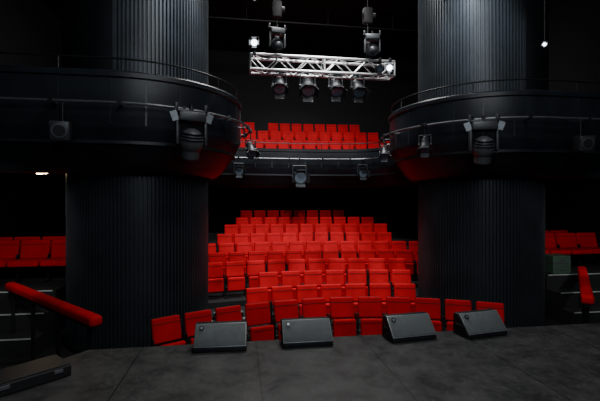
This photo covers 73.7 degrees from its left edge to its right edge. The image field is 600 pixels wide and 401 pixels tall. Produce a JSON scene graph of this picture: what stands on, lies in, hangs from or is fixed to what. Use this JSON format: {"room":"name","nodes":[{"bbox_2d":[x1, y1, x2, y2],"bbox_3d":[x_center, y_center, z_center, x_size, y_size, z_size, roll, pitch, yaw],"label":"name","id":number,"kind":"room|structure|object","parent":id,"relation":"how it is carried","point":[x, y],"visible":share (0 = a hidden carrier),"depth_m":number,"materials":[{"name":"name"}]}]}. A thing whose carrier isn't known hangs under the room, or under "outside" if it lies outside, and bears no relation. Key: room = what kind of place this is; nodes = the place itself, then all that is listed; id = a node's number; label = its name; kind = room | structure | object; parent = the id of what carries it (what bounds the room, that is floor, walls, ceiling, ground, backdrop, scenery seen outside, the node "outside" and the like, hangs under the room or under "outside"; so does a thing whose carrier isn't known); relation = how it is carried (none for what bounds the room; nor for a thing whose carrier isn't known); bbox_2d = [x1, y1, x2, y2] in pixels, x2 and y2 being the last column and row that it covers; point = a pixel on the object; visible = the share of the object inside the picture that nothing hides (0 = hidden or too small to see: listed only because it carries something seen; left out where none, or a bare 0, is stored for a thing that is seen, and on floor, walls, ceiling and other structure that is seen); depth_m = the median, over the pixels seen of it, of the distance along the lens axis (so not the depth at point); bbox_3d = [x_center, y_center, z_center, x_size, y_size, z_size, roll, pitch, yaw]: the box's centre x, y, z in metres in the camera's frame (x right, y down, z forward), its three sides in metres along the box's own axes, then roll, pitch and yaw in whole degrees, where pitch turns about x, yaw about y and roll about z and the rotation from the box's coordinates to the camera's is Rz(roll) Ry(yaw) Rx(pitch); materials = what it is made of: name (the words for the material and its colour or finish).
{"room":"auditorium","nodes":[
{"label":"auditorium","id":0,"kind":"room"},
{"bbox_2d":[0,0,65,239],"bbox_3d":[-7.948,-2.135,6.075,0.200,9.730,24.000,0,0,-9],"label":"wall","id":1,"kind":"structure","parent":0,"point":[29,207],"depth_m":13.27,"materials":[{"name":"black paint"}]},
{"bbox_2d":[62,0,207,353],"bbox_3d":[-3.265,-2.135,8.165,2.756,9.730,2.749,0,0,-9],"label":"column","id":2,"kind":"structure","parent":0,"point":[137,244],"depth_m":7.02,"materials":[{"name":"metal"}]},
{"bbox_2d":[0,334,360,368],"bbox_3d":[0.653,2.830,7.382,17.200,0.200,24.000,0,0,-9],"label":"floor","id":3,"kind":"structure","parent":0,"point":[1,366],"depth_m":6.62,"materials":[{"name":"black carpet"}]},
{"bbox_2d":[0,266,65,357],"bbox_3d":[-6.515,2.214,8.963,3.300,1.032,4.720,0,0,-9],"label":"platform","id":4,"kind":"object","parent":3,"relation":"on","point":[18,344],"visible":0.55,"depth_m":7.35,"materials":[{"name":"black carpet"}]},
{"bbox_2d":[0,240,65,282],"bbox_3d":[-5.866,1.271,8.215,2.422,0.858,0.646,0,0,-9],"label":"seats","id":5,"kind":"object","parent":4,"relation":"on","point":[33,253],"visible":0.83,"depth_m":8.38,"materials":[{"name":"red fabric"}]},
{"bbox_2d":[0,236,65,276],"bbox_3d":[-6.001,1.271,9.105,2.422,0.858,0.646,0,0,-9],"label":"seats","id":6,"kind":"object","parent":4,"relation":"on","point":[51,238],"visible":0.16,"depth_m":9.27,"materials":[{"name":"red fabric"}]},
{"bbox_2d":[5,282,101,360],"bbox_3d":[-3.909,2.100,6.153,3.419,1.260,0.170,0,0,39],"label":"handrail","id":7,"kind":"object","parent":3,"relation":"on","point":[90,320],"visible":0.79,"depth_m":5.84,"materials":[{"name":"red fabric"}]},
{"bbox_2d":[0,323,599,400],"bbox_3d":[1.722,2.165,0.353,16.800,1.130,8.980,0,0,-9],"label":"stage","id":8,"kind":"object","parent":3,"relation":"on","point":[553,362],"visible":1,"depth_m":3.74,"materials":[{"name":"black paint"}]},
{"bbox_2d":[0,354,70,396],"bbox_3d":[-2.421,1.544,3.534,0.367,0.112,0.620,0,0,39],"label":"stage monitor","id":9,"kind":"object","parent":8,"relation":"on","point":[26,375],"visible":1,"depth_m":3.50,"materials":[{"name":"black paint"}]},
{"bbox_2d":[193,320,247,352],"bbox_3d":[-0.857,1.471,4.348,0.583,0.258,0.303,0,0,-9],"label":"stage monitor speaker","id":10,"kind":"object","parent":8,"relation":"on","point":[216,336],"depth_m":4.27},
{"bbox_2d":[280,317,332,347],"bbox_3d":[0.071,1.471,4.490,0.580,0.258,0.284,0,0,-9],"label":"stage monitor speaker","id":11,"kind":"object","parent":8,"relation":"on","point":[308,331],"depth_m":4.42},
{"bbox_2d":[382,312,435,342],"bbox_3d":[1.270,1.471,4.672,0.588,0.258,0.339,0,0,-9],"label":"stage monitor speaker","id":12,"kind":"object","parent":8,"relation":"on","point":[414,326],"depth_m":4.60},
{"bbox_2d":[453,309,506,339],"bbox_3d":[2.158,1.471,4.796,0.595,0.258,0.364,0,0,-9],"label":"stage monitor speaker","id":13,"kind":"object","parent":8,"relation":"on","point":[483,323],"depth_m":4.73},
{"bbox_2d":[150,296,506,345],"bbox_3d":[0.633,2.301,7.125,6.181,0.858,1.362,0,0,-9],"label":"seats","id":14,"kind":"object","parent":3,"relation":"on","point":[167,328],"visible":0.44,"depth_m":7.44,"materials":[{"name":"red fabric"}]},
{"bbox_2d":[545,256,599,324],"bbox_3d":[7.029,2.214,11.021,3.300,1.032,4.720,0,0,-9],"label":"platform","id":15,"kind":"object","parent":3,"relation":"on","point":[562,291],"visible":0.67,"depth_m":9.01,"materials":[{"name":"black carpet"}]},
{"bbox_2d":[545,253,571,273],"bbox_3d":[6.027,1.485,9.427,0.470,0.420,0.420,0,0,-9],"label":"equipment case","id":16,"kind":"object","parent":15,"relation":"on","point":[555,263],"visible":0.89,"depth_m":9.25,"materials":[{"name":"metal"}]},
{"bbox_2d":[545,230,576,261],"bbox_3d":[6.496,1.271,11.004,2.422,0.858,0.646,0,0,-9],"label":"seats","id":17,"kind":"object","parent":15,"relation":"on","point":[546,231],"visible":0.07,"depth_m":11.33,"materials":[{"name":"red fabric"}]},
{"bbox_2d":[545,232,599,267],"bbox_3d":[6.631,1.271,10.114,2.422,0.858,0.646,0,0,-9],"label":"seats","id":18,"kind":"object","parent":15,"relation":"on","point":[572,244],"visible":0.64,"depth_m":10.31,"materials":[{"name":"red fabric"}]},
{"bbox_2d":[577,266,594,323],"bbox_3d":[5.375,2.100,7.563,0.170,1.260,3.419,0,0,34],"label":"handrail","id":19,"kind":"object","parent":3,"relation":"on","point":[587,297],"visible":0.74,"depth_m":6.75,"materials":[{"name":"red fabric"}]},
{"bbox_2d":[41,0,417,60],"bbox_3d":[0.653,-7.100,7.382,17.200,0.200,24.000,0,0,-9],"label":"ceiling","id":20,"kind":"structure","parent":0,"point":[223,34],"depth_m":16.09,"materials":[{"name":"black paint"}]},
{"bbox_2d":[208,6,417,31],"bbox_3d":[-0.255,-6.733,13.363,10.000,0.525,2.560,0,0,-9],"label":"pipes","id":21,"kind":"object","parent":20,"relation":"hanging from","point":[246,19],"depth_m":14.71,"materials":[{"name":"black metal"}]},
{"bbox_2d":[249,0,395,80],"bbox_3d":[0.488,-4.819,8.470,3.100,4.353,0.356,0,0,-9],"label":"lighting truss","id":22,"kind":"object","parent":20,"relation":"hanging from","point":[368,16],"visible":0.87,"depth_m":8.42,"materials":[{"name":"metal"}]},
{"bbox_2d":[249,36,258,55],"bbox_3d":[-0.920,-3.093,7.989,0.210,0.376,0.318,0,0,-9],"label":"spotlight","id":23,"kind":"object","parent":22,"relation":"hanging from","point":[253,41],"visible":1,"depth_m":7.91,"materials":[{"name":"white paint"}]},
{"bbox_2d":[268,23,285,51],"bbox_3d":[-0.451,-3.252,8.041,0.334,0.569,0.350,0,0,14],"label":"moving-head light","id":24,"kind":"object","parent":22,"relation":"attached to","point":[276,44],"visible":1,"depth_m":7.94,"materials":[{"name":"black metal"}]},
{"bbox_2d":[271,71,288,98],"bbox_3d":[-0.429,-2.403,8.222,0.363,0.623,0.506,0,0,-9],"label":"spotlight","id":25,"kind":"object","parent":22,"relation":"hanging from","point":[279,87],"visible":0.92,"depth_m":8.21,"materials":[{"name":"black metal"}]},
{"bbox_2d":[299,73,318,101],"bbox_3d":[0.163,-2.382,8.307,0.406,0.666,0.571,0,0,-9],"label":"spotlight","id":26,"kind":"object","parent":22,"relation":"hanging from","point":[308,88],"visible":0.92,"depth_m":8.29,"materials":[{"name":"black metal"}]},
{"bbox_2d":[328,74,346,101],"bbox_3d":[0.765,-2.396,8.404,0.373,0.638,0.525,0,0,-9],"label":"spotlight","id":27,"kind":"object","parent":22,"relation":"hanging from","point":[336,90],"visible":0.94,"depth_m":8.39,"materials":[{"name":"black metal"}]},
{"bbox_2d":[350,75,369,102],"bbox_3d":[1.247,-2.396,8.475,0.378,0.638,0.528,0,0,-9],"label":"spotlight","id":28,"kind":"object","parent":22,"relation":"hanging from","point":[359,90],"visible":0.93,"depth_m":8.46,"materials":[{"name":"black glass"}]},
{"bbox_2d":[363,30,380,56],"bbox_3d":[1.491,-3.256,8.341,0.335,0.560,0.352,0,0,-29],"label":"moving-head light","id":29,"kind":"object","parent":22,"relation":"attached to","point":[372,50],"visible":1,"depth_m":8.24,"materials":[{"name":"black metal"}]},
{"bbox_2d":[375,57,383,74],"bbox_3d":[1.681,-2.828,8.408,0.193,0.374,0.294,0,0,17],"label":"spotlight","id":30,"kind":"object","parent":22,"relation":"hanging from","point":[379,68],"visible":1,"depth_m":8.38,"materials":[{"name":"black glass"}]},
{"bbox_2d":[384,58,393,72],"bbox_3d":[1.903,-2.846,8.455,0.193,0.339,0.301,0,0,20],"label":"spotlight","id":31,"kind":"object","parent":22,"relation":"hanging from","point":[389,67],"visible":1,"depth_m":8.38,"materials":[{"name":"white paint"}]},
{"bbox_2d":[541,0,546,46],"bbox_3d":[4.631,-4.944,7.580,0.097,4.101,0.153,0,0,31],"label":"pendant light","id":32,"kind":"object","parent":20,"relation":"hanging from","point":[543,43],"visible":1,"depth_m":7.58,"materials":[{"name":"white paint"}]},
{"bbox_2d":[0,226,563,364],"bbox_3d":[-0.239,2.003,13.253,17.000,1.493,11.683,0,0,-9],"label":"floor","id":33,"kind":"structure","parent":0,"point":[399,233],"depth_m":9.72,"materials":[{"name":"black carpet"}]},
{"bbox_2d":[213,307,242,321],"bbox_3d":[-1.458,2.542,8.100,0.620,0.335,1.545,0,0,-9],"label":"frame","id":34,"kind":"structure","parent":33,"relation":"on","point":[241,307],"depth_m":8.61,"materials":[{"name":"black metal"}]},
{"bbox_2d":[240,210,343,223],"bbox_3d":[-0.269,0.826,16.096,4.260,0.858,0.538,0,0,-7],"label":"seats","id":35,"kind":"object","parent":33,"relation":"on","point":[244,213],"visible":0.41,"depth_m":16.21,"materials":[{"name":"red fabric"}]},
{"bbox_2d":[217,232,391,253],"bbox_3d":[0.214,1.506,13.204,5.847,0.858,0.694,0,0,-7],"label":"seats","id":36,"kind":"object","parent":33,"relation":"on","point":[305,236],"visible":0.32,"depth_m":13.37,"materials":[{"name":"red fabric"}]},
{"bbox_2d":[236,217,373,234],"bbox_3d":[0.224,1.066,15.161,5.320,0.858,0.612,0,0,-6],"label":"seats","id":37,"kind":"object","parent":33,"relation":"on","point":[253,220],"visible":0.26,"depth_m":15.29,"materials":[{"name":"red fabric"}]},
{"bbox_2d":[224,224,386,242],"bbox_3d":[0.262,1.266,14.165,5.847,0.858,0.694,0,0,-6],"label":"seats","id":38,"kind":"object","parent":33,"relation":"on","point":[244,228],"visible":0.45,"depth_m":14.32,"materials":[{"name":"red fabric"}]},
{"bbox_2d":[208,258,405,298],"bbox_3d":[0.213,1.976,10.320,5.317,0.858,0.713,0,0,-9],"label":"seats","id":39,"kind":"object","parent":33,"relation":"on","point":[234,270],"visible":0.52,"depth_m":10.34,"materials":[{"name":"red fabric"}]},
{"bbox_2d":[208,241,417,268],"bbox_3d":[0.203,1.701,12.087,7.399,0.858,1.008,0,0,-9],"label":"seats","id":40,"kind":"object","parent":33,"relation":"on","point":[245,247],"visible":0.25,"depth_m":12.43,"materials":[{"name":"red fabric"}]},
{"bbox_2d":[209,249,417,283],"bbox_3d":[0.141,1.856,11.158,7.405,0.858,0.970,0,0,-9],"label":"seats","id":41,"kind":"object","parent":33,"relation":"on","point":[345,253],"visible":0.35,"depth_m":11.45,"materials":[{"name":"red fabric"}]},
{"bbox_2d":[245,283,415,334],"bbox_3d":[0.707,2.256,8.525,3.738,0.858,0.602,0,0,-7],"label":"seats","id":42,"kind":"object","parent":33,"relation":"on","point":[256,294],"visible":0.3,"depth_m":8.64,"materials":[{"name":"red fabric"}]},
{"bbox_2d":[258,269,412,302],"bbox_3d":[0.866,2.116,9.515,3.737,0.858,0.570,0,0,-6],"label":"seats","id":43,"kind":"object","parent":33,"relation":"on","point":[266,279],"visible":0.39,"depth_m":9.62,"materials":[{"name":"red fabric"}]},
{"bbox_2d":[0,51,599,148],"bbox_3d":[0.167,-2.054,10.626,17.013,0.383,7.732,0,0,-9],"label":"handrail","id":44,"kind":"object","parent":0,"point":[3,52],"depth_m":7.35,"materials":[{"name":"black metal"}]},
{"bbox_2d":[208,50,417,227],"bbox_3d":[-1.134,-2.135,19.147,17.200,9.730,0.200,0,0,-9],"label":"wall","id":45,"kind":"structure","parent":0,"point":[389,206],"depth_m":19.32,"materials":[{"name":"black paint"}]},
{"bbox_2d":[0,65,599,188],"bbox_3d":[-0.173,-1.240,12.870,17.015,1.580,12.400,0,0,-9],"label":"balcony fascia","id":46,"kind":"object","parent":45,"relation":"attached to","point":[106,138],"visible":0.83,"depth_m":7.33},
{"bbox_2d":[0,96,599,160],"bbox_3d":[0.200,-1.480,10.464,13.030,0.090,7.930,0,0,-9],"label":"pipe","id":47,"kind":"object","parent":46,"relation":"attached to","point":[51,100],"visible":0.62,"depth_m":7.13,"materials":[{"name":"metal"}]},
{"bbox_2d":[49,101,71,140],"bbox_3d":[-3.503,-1.174,5.856,0.260,0.613,0.280,0,0,-21],"label":"loudspeaker","id":48,"kind":"object","parent":47,"relation":"attached to","point":[61,130],"visible":1,"depth_m":5.76,"materials":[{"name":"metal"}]},
{"bbox_2d":[169,102,213,160],"bbox_3d":[-1.691,-1.072,6.301,0.652,0.891,0.417,0,0,-9],"label":"moving-head light","id":49,"kind":"object","parent":47,"relation":"hanging from","point":[191,141],"visible":1,"depth_m":6.19,"materials":[{"name":"black metal"}]},
{"bbox_2d":[233,156,244,177],"bbox_3d":[-2.085,-1.145,13.717,0.416,0.759,0.637,0,0,-9],"label":"spotlight","id":50,"kind":"object","parent":47,"relation":"hanging from","point":[238,170],"visible":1,"depth_m":13.56,"materials":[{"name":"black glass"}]},
{"bbox_2d":[244,129,259,160],"bbox_3d":[-1.032,-1.186,8.479,0.289,0.678,0.403,0,0,-27],"label":"spotlight","id":51,"kind":"object","parent":47,"relation":"hanging from","point":[252,151],"visible":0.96,"depth_m":8.47,"materials":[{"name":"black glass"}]},
{"bbox_2d":[292,157,309,186],"bbox_3d":[-0.024,-0.989,14.108,0.612,1.072,0.958,0,0,-9],"label":"spotlight","id":52,"kind":"object","parent":47,"relation":"hanging from","point":[300,177],"visible":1,"depth_m":13.85,"materials":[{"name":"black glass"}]},
{"bbox_2d":[357,160,369,179],"bbox_3d":[2.232,-1.121,14.283,0.434,0.808,0.680,0,0,0],"label":"spotlight","id":53,"kind":"object","parent":47,"relation":"hanging from","point":[362,172],"visible":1,"depth_m":14.10,"materials":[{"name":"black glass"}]},
{"bbox_2d":[379,134,390,161],"bbox_3d":[1.920,-1.200,9.089,0.257,0.650,0.361,0,0,9],"label":"spotlight","id":54,"kind":"object","parent":47,"relation":"hanging from","point":[384,151],"visible":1,"depth_m":9.09,"materials":[{"name":"black metal"}]},
{"bbox_2d":[417,123,432,157],"bbox_3d":[2.439,-1.185,7.818,0.289,0.680,0.383,0,0,20],"label":"spotlight","id":55,"kind":"object","parent":47,"relation":"hanging from","point":[425,143],"visible":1,"depth_m":7.82,"materials":[{"name":"black metal"}]},
{"bbox_2d":[464,114,505,164],"bbox_3d":[3.213,-1.072,7.046,0.652,0.891,0.417,0,0,-9],"label":"moving-head light","id":56,"kind":"object","parent":47,"relation":"hanging from","point":[483,148],"visible":1,"depth_m":6.95,"materials":[{"name":"black metal"}]},
{"bbox_2d":[572,119,595,151],"bbox_3d":[5.076,-1.174,7.159,0.260,0.613,0.280,0,0,3],"label":"loudspeaker","id":57,"kind":"object","parent":47,"relation":"attached to","point":[580,143],"visible":1,"depth_m":7.06,"materials":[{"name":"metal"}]},
{"bbox_3d":[-0.773,-1.751,16.769,11.000,1.743,4.570,0,0,-9],"label":"floor","id":58,"kind":"structure","parent":46,"relation":"on","visible":0},
{"bbox_2d":[241,122,359,138],"bbox_3d":[-0.135,-3.054,17.984,5.844,0.858,0.531,0,0,-7],"label":"seats","id":59,"kind":"object","parent":58,"relation":"on","point":[330,128],"visible":0.44,"depth_m":18.10,"materials":[{"name":"red fabric"}]},
{"bbox_2d":[241,130,379,147],"bbox_3d":[0.032,-2.544,17.073,6.904,0.858,0.581,0,0,-7],"label":"seats","id":60,"kind":"object","parent":58,"relation":"on","point":[274,135],"visible":0.47,"depth_m":17.20,"materials":[{"name":"red fabric"}]},
{"bbox_2d":[240,139,389,148],"bbox_3d":[-0.099,-2.034,16.119,7.963,0.858,0.640,0,0,-8],"label":"seats","id":61,"kind":"object","parent":58,"relation":"on","point":[337,145],"visible":0.27,"depth_m":16.37,"materials":[{"name":"red fabric"}]},
{"bbox_2d":[418,0,548,327],"bbox_3d":[4.162,-2.135,9.293,2.756,9.730,2.749,0,0,-9],"label":"column","id":62,"kind":"structure","parent":0,"point":[480,239],"depth_m":8.13,"materials":[{"name":"metal"}]},
{"bbox_2d":[545,0,599,258],"bbox_3d":[9.255,-2.135,8.689,0.200,9.730,24.000,0,0,-9],"label":"wall","id":63,"kind":"structure","parent":0,"point":[572,205],"depth_m":12.53,"materials":[{"name":"black paint"}]}
]}

